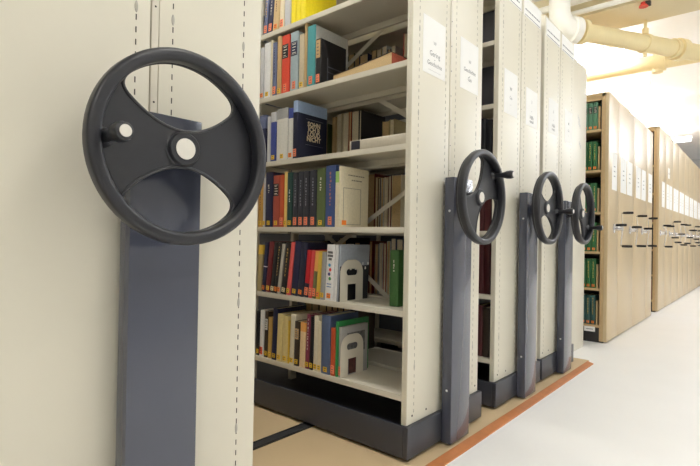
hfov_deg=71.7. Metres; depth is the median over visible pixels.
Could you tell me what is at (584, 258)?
book
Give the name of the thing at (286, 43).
book
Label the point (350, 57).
book
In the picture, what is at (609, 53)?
ceiling light
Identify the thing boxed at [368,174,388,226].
book
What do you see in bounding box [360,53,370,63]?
book
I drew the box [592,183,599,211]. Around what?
book
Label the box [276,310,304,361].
book
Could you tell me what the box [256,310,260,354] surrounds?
book
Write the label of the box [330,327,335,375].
book
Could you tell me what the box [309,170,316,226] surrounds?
book
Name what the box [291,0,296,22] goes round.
book
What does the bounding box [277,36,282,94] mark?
book
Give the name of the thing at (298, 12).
book
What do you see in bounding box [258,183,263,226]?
book
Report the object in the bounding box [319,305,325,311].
book
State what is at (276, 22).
book
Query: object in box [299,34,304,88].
book
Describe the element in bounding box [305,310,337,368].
book
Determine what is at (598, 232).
book
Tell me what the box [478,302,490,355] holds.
book
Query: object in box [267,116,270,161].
book
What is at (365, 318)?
book
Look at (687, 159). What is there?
shelving unit
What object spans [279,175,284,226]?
book
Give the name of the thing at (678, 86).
ceiling
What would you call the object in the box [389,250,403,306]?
book
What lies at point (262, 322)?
book
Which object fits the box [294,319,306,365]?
book
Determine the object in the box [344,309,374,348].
book
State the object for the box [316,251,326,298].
book
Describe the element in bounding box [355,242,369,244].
book
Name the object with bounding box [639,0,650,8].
valve
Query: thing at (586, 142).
book
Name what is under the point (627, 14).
ceiling beam
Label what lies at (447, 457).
trim
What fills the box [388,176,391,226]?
book
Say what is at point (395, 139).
book
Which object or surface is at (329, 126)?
book
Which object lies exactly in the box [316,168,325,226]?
book
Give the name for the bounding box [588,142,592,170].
book
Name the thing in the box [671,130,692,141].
ceiling light
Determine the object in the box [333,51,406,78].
book
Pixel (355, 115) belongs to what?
book
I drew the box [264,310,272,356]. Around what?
book
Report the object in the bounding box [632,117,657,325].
shelving unit
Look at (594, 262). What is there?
book
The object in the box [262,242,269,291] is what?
book
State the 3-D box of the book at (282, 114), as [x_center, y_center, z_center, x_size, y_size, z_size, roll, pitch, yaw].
[-0.265,-0.472,2.397,0.080,0.250,0.191,1,-1,41]
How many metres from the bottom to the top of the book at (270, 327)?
0.200 m
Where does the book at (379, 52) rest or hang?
on the shelving unit at (420, 396)
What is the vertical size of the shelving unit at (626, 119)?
2.100 m
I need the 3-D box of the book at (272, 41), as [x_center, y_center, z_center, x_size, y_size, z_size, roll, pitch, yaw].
[-0.328,-0.807,2.451,0.016,0.280,0.180,1,-1,41]
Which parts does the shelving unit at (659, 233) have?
post, panel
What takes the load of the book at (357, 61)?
on the shelving unit at (420, 396)
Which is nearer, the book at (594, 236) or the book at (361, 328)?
the book at (361, 328)
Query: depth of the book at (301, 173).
2.23 m
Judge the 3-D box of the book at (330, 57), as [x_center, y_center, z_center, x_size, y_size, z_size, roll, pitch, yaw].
[-0.088,-0.767,2.234,0.033,0.205,0.171,1,-1,41]
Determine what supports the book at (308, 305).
on the shelving unit at (420, 396)
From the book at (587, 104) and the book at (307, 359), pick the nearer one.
the book at (307, 359)
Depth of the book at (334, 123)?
2.58 m
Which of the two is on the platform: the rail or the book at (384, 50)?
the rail
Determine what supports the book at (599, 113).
on the shelving unit at (607, 177)
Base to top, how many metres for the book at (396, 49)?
0.243 m
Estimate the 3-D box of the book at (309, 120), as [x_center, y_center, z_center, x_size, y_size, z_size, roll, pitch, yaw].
[-0.192,-0.482,2.339,0.030,0.272,0.201,1,-1,41]
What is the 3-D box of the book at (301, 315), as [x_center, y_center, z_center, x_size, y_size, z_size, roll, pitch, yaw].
[-0.211,0.496,2.320,0.039,0.236,0.181,1,-1,41]
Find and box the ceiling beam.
[534,0,699,28]
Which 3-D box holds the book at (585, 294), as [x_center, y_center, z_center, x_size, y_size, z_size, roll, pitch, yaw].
[2.058,0.654,4.226,0.036,0.245,0.171,1,-1,41]
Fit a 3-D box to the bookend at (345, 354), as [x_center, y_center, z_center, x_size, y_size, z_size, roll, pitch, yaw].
[0.043,0.527,2.074,0.090,0.178,0.150,1,-1,41]
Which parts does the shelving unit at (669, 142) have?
panel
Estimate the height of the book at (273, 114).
0.242 m
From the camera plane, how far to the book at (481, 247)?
2.48 m
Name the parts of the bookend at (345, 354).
upright plate, foot plate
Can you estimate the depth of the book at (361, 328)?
2.12 m
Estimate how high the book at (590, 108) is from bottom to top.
0.235 m
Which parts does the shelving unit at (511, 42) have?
shelf, shelf, shelf, shelf, shelf, shelf, shelf, panel, panel, knob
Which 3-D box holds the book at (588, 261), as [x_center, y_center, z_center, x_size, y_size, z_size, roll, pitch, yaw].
[2.092,0.344,4.203,0.036,0.245,0.171,1,-1,41]
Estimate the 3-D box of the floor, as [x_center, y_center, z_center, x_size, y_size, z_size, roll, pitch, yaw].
[2.979,1.000,5.865,7.300,0.100,18.200,1,-1,41]
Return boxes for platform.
[253,358,588,465]
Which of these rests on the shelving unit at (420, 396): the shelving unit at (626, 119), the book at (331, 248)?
the book at (331, 248)
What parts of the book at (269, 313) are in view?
title panel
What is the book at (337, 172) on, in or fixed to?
on the shelving unit at (420, 396)
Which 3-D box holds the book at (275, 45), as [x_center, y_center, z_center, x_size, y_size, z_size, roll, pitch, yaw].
[-0.311,-0.798,2.433,0.029,0.262,0.181,1,-1,41]
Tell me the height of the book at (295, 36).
0.278 m
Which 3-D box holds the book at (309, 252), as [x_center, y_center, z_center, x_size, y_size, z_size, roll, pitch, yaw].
[-0.135,0.186,2.265,0.047,0.217,0.181,1,-1,41]
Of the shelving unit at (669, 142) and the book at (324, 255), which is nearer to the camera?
the book at (324, 255)
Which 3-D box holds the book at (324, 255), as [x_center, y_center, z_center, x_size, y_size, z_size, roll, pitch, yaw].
[-0.061,0.190,2.196,0.035,0.211,0.181,1,-1,41]
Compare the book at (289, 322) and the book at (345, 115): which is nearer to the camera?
the book at (289, 322)
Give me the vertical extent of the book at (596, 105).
0.235 m
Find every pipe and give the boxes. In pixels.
[539,0,591,13]
[549,0,699,60]
[571,0,632,15]
[587,54,699,81]
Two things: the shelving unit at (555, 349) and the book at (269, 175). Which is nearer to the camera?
the book at (269, 175)
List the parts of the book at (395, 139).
title panel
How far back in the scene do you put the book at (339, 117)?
2.56 m
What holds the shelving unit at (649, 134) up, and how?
on the floor
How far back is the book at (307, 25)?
2.22 m
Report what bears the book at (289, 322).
on the shelving unit at (420, 396)
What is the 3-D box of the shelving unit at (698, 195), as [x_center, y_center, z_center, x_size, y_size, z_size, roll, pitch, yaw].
[6.087,-0.100,9.793,1.844,2.270,0.605,1,-1,41]
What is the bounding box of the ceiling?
[531,0,699,158]
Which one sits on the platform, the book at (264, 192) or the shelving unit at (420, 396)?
the shelving unit at (420, 396)
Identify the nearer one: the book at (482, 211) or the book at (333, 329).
the book at (333, 329)
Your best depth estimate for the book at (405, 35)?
2.29 m
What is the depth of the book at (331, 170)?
2.11 m
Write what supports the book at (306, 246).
on the shelving unit at (420, 396)
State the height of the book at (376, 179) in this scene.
0.256 m
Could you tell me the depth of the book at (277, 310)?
2.34 m
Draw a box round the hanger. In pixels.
[637,20,654,56]
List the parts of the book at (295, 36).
title panel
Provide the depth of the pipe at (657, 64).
5.17 m
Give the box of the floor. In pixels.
[445,286,699,465]
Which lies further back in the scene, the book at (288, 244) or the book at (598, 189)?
the book at (598, 189)
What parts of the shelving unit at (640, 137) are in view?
panel, crank handle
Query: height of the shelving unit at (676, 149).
2.270 m
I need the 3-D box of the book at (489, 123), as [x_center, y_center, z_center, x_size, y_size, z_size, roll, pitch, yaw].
[0.768,-0.452,2.541,0.034,0.250,0.190,1,-1,41]
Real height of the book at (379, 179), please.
0.250 m
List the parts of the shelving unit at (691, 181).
panel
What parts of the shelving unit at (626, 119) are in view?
panel, crank handle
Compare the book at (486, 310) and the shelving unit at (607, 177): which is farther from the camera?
the shelving unit at (607, 177)
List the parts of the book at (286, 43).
title panel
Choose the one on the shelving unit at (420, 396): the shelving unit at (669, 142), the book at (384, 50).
the book at (384, 50)
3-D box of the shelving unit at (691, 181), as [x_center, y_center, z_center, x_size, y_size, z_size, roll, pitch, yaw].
[5.287,-0.121,8.867,1.844,2.270,0.605,1,-1,41]
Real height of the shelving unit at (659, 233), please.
2.270 m
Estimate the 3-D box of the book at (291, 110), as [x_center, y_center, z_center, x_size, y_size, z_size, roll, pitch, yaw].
[-0.224,-0.468,2.356,0.033,0.243,0.181,1,-1,41]
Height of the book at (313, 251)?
0.216 m
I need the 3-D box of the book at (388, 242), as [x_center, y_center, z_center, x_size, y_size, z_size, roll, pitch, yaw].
[0.251,0.172,2.408,0.020,0.262,0.205,1,-1,41]
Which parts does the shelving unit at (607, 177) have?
shelf, shelf, shelf, panel, shelf, shelf, shelf, post, panel, crank handle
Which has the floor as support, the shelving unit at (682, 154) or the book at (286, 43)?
the shelving unit at (682, 154)
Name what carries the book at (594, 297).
on the shelving unit at (607, 177)
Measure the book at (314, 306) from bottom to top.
0.240 m
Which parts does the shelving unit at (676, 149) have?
panel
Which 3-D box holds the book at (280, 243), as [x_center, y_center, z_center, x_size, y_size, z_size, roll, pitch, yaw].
[-0.291,0.170,2.397,0.052,0.246,0.181,1,-1,41]
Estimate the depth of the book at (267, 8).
2.42 m
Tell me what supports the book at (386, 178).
on the shelving unit at (420, 396)
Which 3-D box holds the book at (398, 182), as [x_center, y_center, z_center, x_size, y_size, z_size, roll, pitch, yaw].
[0.287,-0.146,2.384,0.054,0.258,0.205,1,-1,41]
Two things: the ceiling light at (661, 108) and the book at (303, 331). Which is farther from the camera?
the ceiling light at (661, 108)
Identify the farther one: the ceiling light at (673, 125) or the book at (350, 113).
the ceiling light at (673, 125)
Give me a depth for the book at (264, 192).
2.40 m
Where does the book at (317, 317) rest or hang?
on the shelving unit at (420, 396)
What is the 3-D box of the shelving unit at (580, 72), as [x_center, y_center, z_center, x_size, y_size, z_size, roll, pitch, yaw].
[1.013,-0.217,4.265,1.800,2.240,0.638,1,-1,41]
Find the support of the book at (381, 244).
on the shelving unit at (420, 396)
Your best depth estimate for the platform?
1.95 m
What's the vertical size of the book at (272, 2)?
0.252 m
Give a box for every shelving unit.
[0,0,265,465]
[254,0,514,459]
[297,0,573,407]
[537,15,602,379]
[571,59,586,351]
[583,92,633,342]
[617,102,646,335]
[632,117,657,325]
[645,129,652,318]
[647,126,674,311]
[664,133,681,306]
[671,141,686,302]
[678,148,692,298]
[683,154,696,295]
[688,159,699,292]
[692,163,699,289]
[696,168,699,287]
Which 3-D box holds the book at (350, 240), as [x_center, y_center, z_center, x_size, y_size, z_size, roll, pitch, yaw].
[0.027,0.163,2.602,0.047,0.274,0.205,1,-1,41]
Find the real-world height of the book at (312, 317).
0.238 m
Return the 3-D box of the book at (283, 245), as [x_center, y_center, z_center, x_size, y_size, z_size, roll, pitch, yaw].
[-0.272,0.173,2.377,0.056,0.241,0.181,1,-1,41]
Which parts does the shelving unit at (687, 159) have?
panel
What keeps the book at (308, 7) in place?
on the shelving unit at (420, 396)
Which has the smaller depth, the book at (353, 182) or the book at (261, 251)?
the book at (353, 182)
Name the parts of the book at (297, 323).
title panel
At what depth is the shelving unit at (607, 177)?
4.10 m
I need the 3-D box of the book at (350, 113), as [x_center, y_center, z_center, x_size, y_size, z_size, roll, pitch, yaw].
[0.066,-0.482,2.583,0.017,0.286,0.205,1,-1,41]
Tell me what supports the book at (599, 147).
on the shelving unit at (607, 177)
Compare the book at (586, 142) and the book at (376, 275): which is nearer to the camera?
the book at (376, 275)
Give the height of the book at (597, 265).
0.200 m
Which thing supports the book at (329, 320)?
on the shelving unit at (420, 396)
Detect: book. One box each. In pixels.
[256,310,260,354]
[257,245,264,290]
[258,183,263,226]
[259,308,273,355]
[260,47,264,98]
[260,115,268,161]
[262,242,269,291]
[263,177,265,226]
[264,0,269,33]
[264,42,270,97]
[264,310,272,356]
[265,172,284,226]
[266,241,295,291]
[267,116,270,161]
[267,316,272,358]
[268,0,274,32]
[270,40,276,96]
[270,242,278,292]
[271,112,276,160]
[271,304,305,359]
[272,42,277,95]
[273,0,280,30]
[273,175,279,226]
[274,242,285,292]
[276,107,288,160]
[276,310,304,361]
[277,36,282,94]
[277,244,285,293]
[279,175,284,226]
[280,0,284,27]
[281,242,290,294]
[282,34,290,92]
[282,314,290,362]
[283,172,287,226]
[285,0,291,25]
[286,242,295,294]
[287,172,293,226]
[287,320,290,363]
[288,108,293,158]
[289,310,321,364]
[290,31,304,90]
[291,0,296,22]
[291,240,322,295]
[293,100,326,157]
[293,172,298,226]
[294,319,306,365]
[296,0,300,20]
[297,242,333,296]
[298,171,303,226]
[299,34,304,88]
[299,321,306,367]
[301,0,335,18]
[303,171,309,226]
[304,23,311,86]
[304,250,311,297]
[305,303,311,310]
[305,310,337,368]
[307,24,347,85]
[308,250,326,297]
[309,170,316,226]
[309,316,314,369]
[312,251,318,298]
[312,304,318,310]
[313,311,341,370]
[315,38,345,83]
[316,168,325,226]
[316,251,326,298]
[317,320,321,371]
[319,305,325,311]
[320,252,326,299]
[321,310,357,374]
[325,165,361,226]
[325,244,353,300]
[326,124,331,153]
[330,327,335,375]
[332,117,336,152]
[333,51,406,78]
[333,245,338,300]
[335,171,338,226]
[335,316,368,376]
[336,245,369,301]
[337,113,342,151]
[338,166,368,226]
[338,322,367,377]
[339,238,369,243]
[342,112,348,151]
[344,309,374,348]
[348,53,355,68]
[348,112,351,150]
[350,133,405,150]
[351,111,358,140]
[354,55,362,66]
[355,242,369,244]
[359,110,384,139]
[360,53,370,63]
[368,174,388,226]
[369,241,386,293]
[371,49,376,59]
[374,244,379,293]
[375,177,380,226]
[377,48,381,56]
[377,178,380,226]
[379,243,383,293]
[380,178,384,226]
[382,45,390,54]
[382,120,389,135]
[383,243,386,291]
[384,177,388,226]
[386,241,390,295]
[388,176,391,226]
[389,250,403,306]
[390,119,405,134]
[391,45,402,55]
[391,175,404,226]
[391,238,403,249]
[396,239,403,249]
[403,33,407,57]
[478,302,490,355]
[479,243,490,293]
[480,202,484,230]
[481,118,488,149]
[482,306,489,357]
[483,245,490,293]
[484,199,491,230]
[486,119,492,153]
[583,293,590,322]
[584,258,588,286]
[586,103,588,130]
[586,142,587,170]
[586,258,595,287]
[586,294,592,323]
[587,238,591,250]
[588,103,592,129]
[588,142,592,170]
[590,294,598,324]
[591,223,599,250]
[591,258,598,287]
[592,141,600,169]
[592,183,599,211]
[593,102,600,129]
[596,264,598,287]
[596,300,598,324]
[597,188,599,211]
[597,230,599,250]
[598,106,600,128]
[598,146,600,169]
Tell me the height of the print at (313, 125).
0.124 m
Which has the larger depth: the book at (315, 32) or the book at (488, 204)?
the book at (488, 204)
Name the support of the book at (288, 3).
on the shelving unit at (420, 396)
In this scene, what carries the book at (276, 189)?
on the shelving unit at (420, 396)
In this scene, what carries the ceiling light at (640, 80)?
hanging from the ceiling
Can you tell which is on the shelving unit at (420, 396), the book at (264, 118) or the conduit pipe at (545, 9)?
the book at (264, 118)
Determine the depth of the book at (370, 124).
2.51 m
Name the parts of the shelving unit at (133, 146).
panel, knob, panel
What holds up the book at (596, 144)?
on the shelving unit at (607, 177)
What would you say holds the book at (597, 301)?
on the shelving unit at (607, 177)
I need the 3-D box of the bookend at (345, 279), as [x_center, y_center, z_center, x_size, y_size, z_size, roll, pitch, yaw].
[0.041,0.207,2.083,0.090,0.178,0.150,1,-1,41]
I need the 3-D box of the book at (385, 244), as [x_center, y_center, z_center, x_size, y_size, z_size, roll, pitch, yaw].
[0.234,0.176,2.423,0.017,0.252,0.205,1,-1,41]
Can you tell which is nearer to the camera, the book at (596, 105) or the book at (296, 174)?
the book at (296, 174)
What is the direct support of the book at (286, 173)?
on the shelving unit at (420, 396)
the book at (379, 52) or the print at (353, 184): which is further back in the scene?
the book at (379, 52)
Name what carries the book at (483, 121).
on the shelving unit at (511, 42)
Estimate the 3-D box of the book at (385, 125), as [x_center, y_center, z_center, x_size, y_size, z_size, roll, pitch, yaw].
[0.239,-0.441,2.432,0.041,0.206,0.205,1,-1,41]
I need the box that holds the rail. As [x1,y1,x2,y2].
[253,422,313,449]
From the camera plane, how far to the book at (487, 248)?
2.46 m
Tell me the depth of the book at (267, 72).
2.40 m
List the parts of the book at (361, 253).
panel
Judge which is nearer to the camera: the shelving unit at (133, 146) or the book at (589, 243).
the shelving unit at (133, 146)
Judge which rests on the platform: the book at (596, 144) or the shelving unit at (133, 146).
the shelving unit at (133, 146)
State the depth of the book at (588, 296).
4.13 m
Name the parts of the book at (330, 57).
title panel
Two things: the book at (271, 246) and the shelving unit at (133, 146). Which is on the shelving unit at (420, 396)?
the book at (271, 246)
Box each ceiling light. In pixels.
[575,45,628,64]
[587,75,649,93]
[629,98,670,115]
[646,121,682,129]
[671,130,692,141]
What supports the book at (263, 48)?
on the shelving unit at (420, 396)
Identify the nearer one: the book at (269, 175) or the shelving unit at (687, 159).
the book at (269, 175)
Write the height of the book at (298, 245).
0.258 m
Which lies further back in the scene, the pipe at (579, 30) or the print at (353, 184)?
the pipe at (579, 30)
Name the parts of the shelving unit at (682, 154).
panel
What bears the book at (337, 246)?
on the shelving unit at (420, 396)
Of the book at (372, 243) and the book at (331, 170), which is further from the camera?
the book at (372, 243)
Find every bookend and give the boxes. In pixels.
[340,260,370,303]
[340,333,371,380]
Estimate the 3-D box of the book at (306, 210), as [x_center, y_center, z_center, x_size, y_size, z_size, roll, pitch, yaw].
[-0.143,-0.153,2.274,0.035,0.256,0.181,1,-1,41]
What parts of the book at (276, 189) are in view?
title panel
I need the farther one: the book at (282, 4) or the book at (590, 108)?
the book at (590, 108)
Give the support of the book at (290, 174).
on the shelving unit at (420, 396)
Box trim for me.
[425,361,592,465]
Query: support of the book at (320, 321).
on the shelving unit at (420, 396)
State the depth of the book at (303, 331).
2.20 m
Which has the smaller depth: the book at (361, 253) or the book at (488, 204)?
the book at (361, 253)
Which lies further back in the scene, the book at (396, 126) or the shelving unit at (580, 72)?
the shelving unit at (580, 72)
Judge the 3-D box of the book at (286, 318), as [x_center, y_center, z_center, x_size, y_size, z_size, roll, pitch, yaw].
[-0.249,0.503,2.353,0.036,0.220,0.181,2,0,41]
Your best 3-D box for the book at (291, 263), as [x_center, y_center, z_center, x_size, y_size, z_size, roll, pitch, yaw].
[-0.222,0.168,2.333,0.055,0.251,0.181,1,-1,41]
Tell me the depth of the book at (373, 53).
2.42 m
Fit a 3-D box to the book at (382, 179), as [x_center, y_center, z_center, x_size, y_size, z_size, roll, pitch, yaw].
[0.223,-0.142,2.440,0.018,0.249,0.205,1,-1,41]
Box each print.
[306,118,320,147]
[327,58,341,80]
[343,174,363,224]
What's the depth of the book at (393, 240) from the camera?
2.32 m
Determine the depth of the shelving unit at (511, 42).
2.57 m
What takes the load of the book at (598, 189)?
on the shelving unit at (607, 177)
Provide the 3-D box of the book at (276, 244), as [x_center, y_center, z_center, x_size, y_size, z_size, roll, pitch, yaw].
[-0.311,0.170,2.418,0.052,0.246,0.181,1,-1,41]
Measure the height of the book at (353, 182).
0.262 m
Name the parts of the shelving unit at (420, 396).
shelf, shelf, shelf, shelf, shelf, shelf, shelf, shelf, shelf, shelf, shelf, shelf, shelf, shelf, shelf, panel, panel, knob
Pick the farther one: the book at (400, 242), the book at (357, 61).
the book at (357, 61)
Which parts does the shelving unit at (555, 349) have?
panel, panel, knob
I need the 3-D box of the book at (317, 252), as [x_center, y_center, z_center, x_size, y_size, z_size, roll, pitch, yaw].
[-0.097,0.189,2.227,0.041,0.213,0.181,1,-1,41]
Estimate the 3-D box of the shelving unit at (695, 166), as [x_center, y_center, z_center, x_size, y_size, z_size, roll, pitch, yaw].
[5.687,-0.110,9.330,1.844,2.270,0.605,1,-1,41]
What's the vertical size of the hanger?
0.320 m
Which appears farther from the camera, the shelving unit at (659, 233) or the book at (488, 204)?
the shelving unit at (659, 233)
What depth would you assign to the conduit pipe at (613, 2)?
4.05 m

